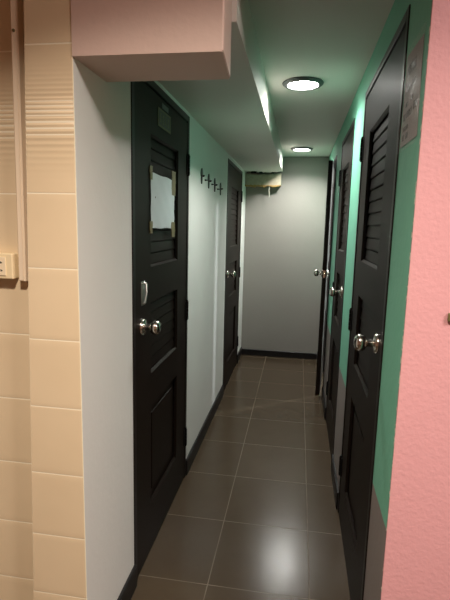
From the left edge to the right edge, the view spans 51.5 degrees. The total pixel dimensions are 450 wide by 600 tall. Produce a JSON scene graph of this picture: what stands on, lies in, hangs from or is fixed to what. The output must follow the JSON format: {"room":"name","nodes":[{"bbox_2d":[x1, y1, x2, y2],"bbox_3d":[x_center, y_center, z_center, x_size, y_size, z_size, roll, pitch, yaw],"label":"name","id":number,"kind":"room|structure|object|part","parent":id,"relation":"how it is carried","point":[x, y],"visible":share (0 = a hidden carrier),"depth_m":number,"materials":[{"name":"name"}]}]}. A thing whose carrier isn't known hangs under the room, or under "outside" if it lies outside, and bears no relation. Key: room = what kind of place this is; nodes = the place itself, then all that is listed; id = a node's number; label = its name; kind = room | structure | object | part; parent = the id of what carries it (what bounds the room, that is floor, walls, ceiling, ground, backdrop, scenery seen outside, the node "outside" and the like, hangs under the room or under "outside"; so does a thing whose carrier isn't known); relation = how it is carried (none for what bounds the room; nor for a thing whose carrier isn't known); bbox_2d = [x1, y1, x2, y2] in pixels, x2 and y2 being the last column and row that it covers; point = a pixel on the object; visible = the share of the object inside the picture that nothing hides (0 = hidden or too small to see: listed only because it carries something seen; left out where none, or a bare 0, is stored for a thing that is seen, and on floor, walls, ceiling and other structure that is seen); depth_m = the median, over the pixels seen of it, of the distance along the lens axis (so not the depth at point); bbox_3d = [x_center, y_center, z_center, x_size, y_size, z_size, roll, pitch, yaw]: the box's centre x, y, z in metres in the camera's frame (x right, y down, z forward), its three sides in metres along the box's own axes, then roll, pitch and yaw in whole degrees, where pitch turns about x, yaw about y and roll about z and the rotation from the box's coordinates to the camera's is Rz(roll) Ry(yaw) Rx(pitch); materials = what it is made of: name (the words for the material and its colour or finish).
{"room":"narrow hallway","nodes":[
{"label":"narrow hallway","id":0,"kind":"room"},
{"bbox_2d":[0,0,33,599],"bbox_3d":[-1.364,-0.097,1.480,1.749,2.520,0.060,3,9,9],"label":"tiled wall","id":1,"kind":"structure","parent":0,"point":[16,529],"depth_m":1.39,"materials":[{"name":"beige tile"}]},
{"bbox_2d":[0,253,18,278],"bbox_3d":[-0.648,-0.098,1.318,0.120,0.071,0.033,3,9,9],"label":"power socket","id":2,"kind":"object","parent":1,"relation":"attached to","point":[8,261],"visible":1,"depth_m":1.30,"materials":[{"name":"beige plastic"}]},
{"bbox_2d":[10,0,27,280],"bbox_3d":[-0.543,-0.672,1.213,0.038,1.252,0.030,3,9,9],"label":"cable trunking","id":3,"kind":"object","parent":1,"relation":"attached to","point":[16,12],"visible":0.99,"depth_m":1.24,"materials":[{"name":"beige plastic"}]},
{"bbox_2d":[24,0,86,599],"bbox_3d":[-0.484,-0.047,1.300,0.182,2.520,0.051,3,9,9],"label":"wall","id":4,"kind":"object","parent":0,"point":[58,505],"visible":1,"depth_m":1.28,"materials":[{"name":"beige tile"}]},
{"bbox_2d":[81,63,245,599],"bbox_3d":[-0.139,-0.159,3.215,0.090,2.153,3.839,3,9,9],"label":"wall","id":5,"kind":"structure","parent":0,"point":[106,106],"depth_m":1.59,"materials":[{"name":"white paint"}]},
{"bbox_2d":[131,81,189,579],"bbox_3d":[-0.281,0.103,2.124,0.165,1.972,0.847,3,9,9],"label":"door","id":6,"kind":"structure","parent":5,"relation":"in","point":[160,301],"depth_m":2.03,"materials":[{"name":"paint"}]},
{"bbox_3d":[-0.307,-0.025,1.791,0.018,0.094,0.044,3,9,9],"label":"pull handle","id":7,"kind":"part","parent":6,"relation":"part of","materials":[{"name":"metal"}]},
{"bbox_3d":[-0.284,0.105,1.802,0.072,0.066,0.066,3,9,9],"label":"knob","id":8,"kind":"part","parent":6,"relation":"part of","materials":[{"name":"metal"}]},
{"bbox_2d":[149,165,175,236],"bbox_3d":[-0.262,-0.416,1.995,0.004,0.296,0.386,3,9,9],"label":"paper sheet","id":9,"kind":"object","parent":6,"relation":"attached to","point":[163,189],"visible":1,"depth_m":1.98,"materials":[{"name":"white paper"}]},
{"bbox_3d":[-0.305,0.639,2.213,0.019,0.446,0.417,3,9,9],"label":"panel","id":10,"kind":"part","parent":6,"relation":"part of","materials":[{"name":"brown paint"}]},
{"bbox_3d":[-0.281,-0.421,2.043,0.018,0.508,0.417,3,9,9],"label":"louver panel","id":11,"kind":"part","parent":6,"relation":"part of","materials":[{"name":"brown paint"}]},
{"bbox_3d":[-0.294,0.124,2.131,0.018,0.292,0.417,3,9,9],"label":"louver panel","id":12,"kind":"part","parent":6,"relation":"part of","materials":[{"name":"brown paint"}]},
{"bbox_2d":[158,107,170,133],"bbox_3d":[-0.254,-0.752,1.958,0.002,0.072,0.188,3,9,9],"label":"sticker","id":13,"kind":"object","parent":6,"relation":"attached to","point":[164,120],"visible":1,"depth_m":1.96,"materials":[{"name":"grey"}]},
{"bbox_2d":[162,103,168,112],"bbox_3d":[-0.251,-0.807,1.961,0.001,0.020,0.095,3,9,9],"label":"label","id":14,"kind":"object","parent":6,"relation":"attached to","point":[164,107],"visible":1,"depth_m":1.96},
{"bbox_2d":[117,347,241,599],"bbox_3d":[-0.116,0.863,3.353,0.012,0.092,3.874,3,9,9],"label":"baseboard","id":15,"kind":"structure","parent":5,"relation":"attached to","point":[130,585],"depth_m":2.86,"materials":[{"name":"black wood"}]},
{"bbox_2d":[200,168,204,183],"bbox_3d":[-0.128,-0.727,2.732,0.024,0.090,0.046,3,9,9],"label":"wall hook","id":16,"kind":"object","parent":5,"relation":"attached to","point":[201,172],"visible":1,"depth_m":2.73,"materials":[{"name":"metal"}]},
{"bbox_3d":[-0.136,-0.727,2.733,0.007,0.090,0.046,3,9,9],"label":"plate","id":17,"kind":"part","parent":16,"relation":"part of","materials":[{"name":"metal"}]},
{"bbox_2d":[208,174,211,187],"bbox_3d":[-0.094,-0.751,2.946,0.024,0.090,0.046,3,9,9],"label":"wall hook","id":18,"kind":"object","parent":5,"relation":"attached to","point":[209,180],"visible":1,"depth_m":2.94,"materials":[{"name":"metal"}]},
{"bbox_2d":[158,0,282,172],"bbox_3d":[0.124,-1.128,3.058,0.384,0.178,3.578,3,9,9],"label":"beam","id":19,"kind":"structure","parent":5,"relation":"attached to","point":[236,111],"depth_m":2.21,"materials":[{"name":"white paint"}]},
{"bbox_2d":[223,158,242,389],"bbox_3d":[0.066,-0.226,4.293,0.165,1.955,0.930,3,9,9],"label":"door","id":20,"kind":"structure","parent":5,"relation":"in","point":[234,185],"depth_m":4.28,"materials":[{"name":"paint"}]},
{"bbox_3d":[0.042,0.304,4.381,0.019,0.442,0.462,3,9,9],"label":"panel","id":21,"kind":"part","parent":20,"relation":"part of","materials":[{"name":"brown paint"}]},
{"bbox_3d":[0.056,-0.218,3.931,0.072,0.066,0.066,3,9,9],"label":"knob","id":22,"kind":"part","parent":20,"relation":"part of","materials":[{"name":"metal"}]},
{"bbox_3d":[0.052,-0.205,4.300,0.018,0.289,0.462,3,9,9],"label":"louver panel","id":23,"kind":"part","parent":20,"relation":"part of","materials":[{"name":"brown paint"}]},
{"bbox_3d":[0.065,-0.746,4.214,0.018,0.503,0.462,3,9,9],"label":"louver panel","id":24,"kind":"part","parent":20,"relation":"part of","materials":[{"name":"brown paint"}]},
{"bbox_2d":[131,355,349,599],"bbox_3d":[0.165,1.242,1.479,4.800,0.050,7.760,3,9,9],"label":"floor","id":25,"kind":"structure","parent":0,"point":[254,515],"depth_m":2.39,"materials":[{"name":"tile"}]},
{"bbox_2d":[73,0,449,599],"bbox_3d":[1.054,0.023,1.091,3.044,2.520,0.102,3,9,9],"label":"wall","id":26,"kind":"structure","parent":0,"point":[417,550],"depth_m":1.17,"materials":[{"name":"pink paint"}]},
{"bbox_2d":[71,0,231,81],"bbox_3d":[-0.169,-0.954,1.191,0.384,0.680,0.214,3,9,9],"label":"beam","id":27,"kind":"structure","parent":26,"relation":"attached to","point":[117,40],"depth_m":1.14,"materials":[{"name":"paint"}]},
{"bbox_2d":[241,157,328,352],"bbox_3d":[0.632,-0.436,5.067,1.030,2.153,0.100,3,9,9],"label":"wall","id":28,"kind":"structure","parent":0,"point":[285,229],"depth_m":5.01,"materials":[{"name":"white paint"}]},
{"bbox_2d":[245,171,280,187],"bbox_3d":[0.395,-1.250,4.845,0.369,0.154,0.155,3,9,9],"label":"broken boxing","id":29,"kind":"object","parent":28,"relation":"attached to","point":[273,180],"visible":0.99,"depth_m":4.83,"materials":[{"name":"paint"}]},
{"bbox_2d":[242,349,316,359],"bbox_3d":[0.599,0.600,5.176,0.826,0.070,0.012,3,9,9],"label":"baseboard","id":30,"kind":"structure","parent":28,"relation":"attached to","point":[254,352],"depth_m":5.17,"materials":[{"name":"black wood"}]},
{"bbox_2d":[248,0,394,156],"bbox_3d":[0.358,-1.241,3.046,1.040,0.060,3.884,3,9,9],"label":"ceiling","id":31,"kind":"structure","parent":0,"point":[334,42],"depth_m":1.99,"materials":[{"name":"white paint"}]},
{"bbox_2d":[291,147,312,151],"bbox_3d":[0.715,-1.398,4.330,0.208,0.016,0.208,3,9,9],"label":"recessed light","id":32,"kind":"object","parent":31,"relation":"in","point":[296,149],"visible":1,"depth_m":4.33,"materials":[{"name":"white plastic"}]},
{"bbox_2d":[282,76,323,90],"bbox_3d":[0.394,-1.091,2.359,0.208,0.016,0.208,3,9,9],"label":"recessed light","id":33,"kind":"object","parent":31,"relation":"in","point":[302,83],"visible":1,"depth_m":2.35,"materials":[{"name":"white plastic"}]},
{"bbox_2d":[288,81,317,87],"bbox_3d":[0.394,-1.097,2.358,0.157,0.004,0.157,5,10,20],"label":"diffuser","id":34,"kind":"object","parent":33,"relation":"attached to","point":[291,84],"depth_m":2.37,"materials":[{"name":"white plastic"}]},
{"bbox_2d":[323,0,432,599],"bbox_3d":[0.785,-0.111,3.052,0.090,2.153,3.884,3,9,9],"label":"wall","id":35,"kind":"structure","parent":0,"point":[421,10],"depth_m":1.33,"materials":[{"name":"green paint"}]},
{"bbox_2d":[314,156,336,394],"bbox_3d":[0.900,-0.214,4.200,0.219,2.000,0.735,3,9,9],"label":"door","id":36,"kind":"structure","parent":35,"relation":"in","point":[325,273],"depth_m":3.93,"materials":[{"name":"paint"}]},
{"bbox_3d":[0.791,-0.228,3.953,0.076,0.066,0.066,3,9,9],"label":"knob","id":37,"kind":"part","parent":36,"relation":"part of","materials":[{"name":"metal"}]},
{"bbox_3d":[0.962,-0.211,4.191,0.094,2.000,0.735,3,9,9],"label":"frame","id":38,"kind":"part","parent":36,"relation":"part of","materials":[{"name":"paint"}]},
{"bbox_3d":[0.923,-0.745,4.114,0.018,0.515,0.357,4,9,14],"label":"louver panel","id":39,"kind":"part","parent":36,"relation":"part of","materials":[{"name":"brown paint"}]},
{"bbox_2d":[317,351,338,508],"bbox_3d":[0.711,0.903,3.227,0.012,0.092,3.874,3,9,9],"label":"baseboard","id":40,"kind":"structure","parent":35,"relation":"attached to","point":[333,469],"depth_m":2.64,"materials":[{"name":"black wood"}]},
{"bbox_2d":[325,118,354,454],"bbox_3d":[0.737,-0.035,3.007,0.165,2.015,0.730,3,9,9],"label":"door","id":41,"kind":"structure","parent":35,"relation":"in","point":[336,291],"depth_m":3.03,"materials":[{"name":"paint"}]},
{"bbox_3d":[0.736,0.513,3.094,0.019,0.456,0.354,3,9,9],"label":"panel","id":42,"kind":"part","parent":41,"relation":"part of","materials":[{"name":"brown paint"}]},
{"bbox_3d":[0.654,-0.048,2.755,0.072,0.066,0.066,3,9,9],"label":"knob","id":43,"kind":"part","parent":41,"relation":"part of","materials":[{"name":"metal"}]},
{"bbox_3d":[0.750,-0.013,3.009,0.018,0.299,0.354,3,9,9],"label":"louver panel","id":44,"kind":"part","parent":41,"relation":"part of","materials":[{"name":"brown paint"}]},
{"bbox_3d":[0.763,-0.570,2.920,0.018,0.520,0.354,3,9,9],"label":"louver panel","id":45,"kind":"part","parent":41,"relation":"part of","materials":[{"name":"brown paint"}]},
{"bbox_2d":[337,4,410,599],"bbox_3d":[0.548,0.143,1.823,0.165,2.028,0.850,3,9,9],"label":"door","id":46,"kind":"structure","parent":35,"relation":"in","point":[380,141],"depth_m":1.72,"materials":[{"name":"paint"}]},
{"bbox_3d":[0.546,0.695,1.910,0.019,0.459,0.419,3,9,9],"label":"panel","id":47,"kind":"part","parent":46,"relation":"part of","materials":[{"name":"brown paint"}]},
{"bbox_3d":[0.561,0.166,1.825,0.018,0.301,0.419,3,9,9],"label":"louver panel","id":48,"kind":"part","parent":46,"relation":"part of","materials":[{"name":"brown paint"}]},
{"bbox_3d":[0.455,0.139,1.512,0.072,0.066,0.066,3,9,9],"label":"knob","id":49,"kind":"part","parent":46,"relation":"part of","materials":[{"name":"metal"}]},
{"bbox_3d":[0.575,-0.395,1.736,0.018,0.523,0.419,3,9,9],"label":"louver panel","id":50,"kind":"part","parent":46,"relation":"part of","materials":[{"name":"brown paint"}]},
{"bbox_2d":[400,33,424,147],"bbox_3d":[0.472,-0.521,1.183,0.005,0.262,0.212,3,9,9],"label":"notice","id":51,"kind":"object","parent":35,"relation":"attached to","point":[415,58],"visible":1,"depth_m":1.17,"materials":[{"name":"paper"}]}
]}

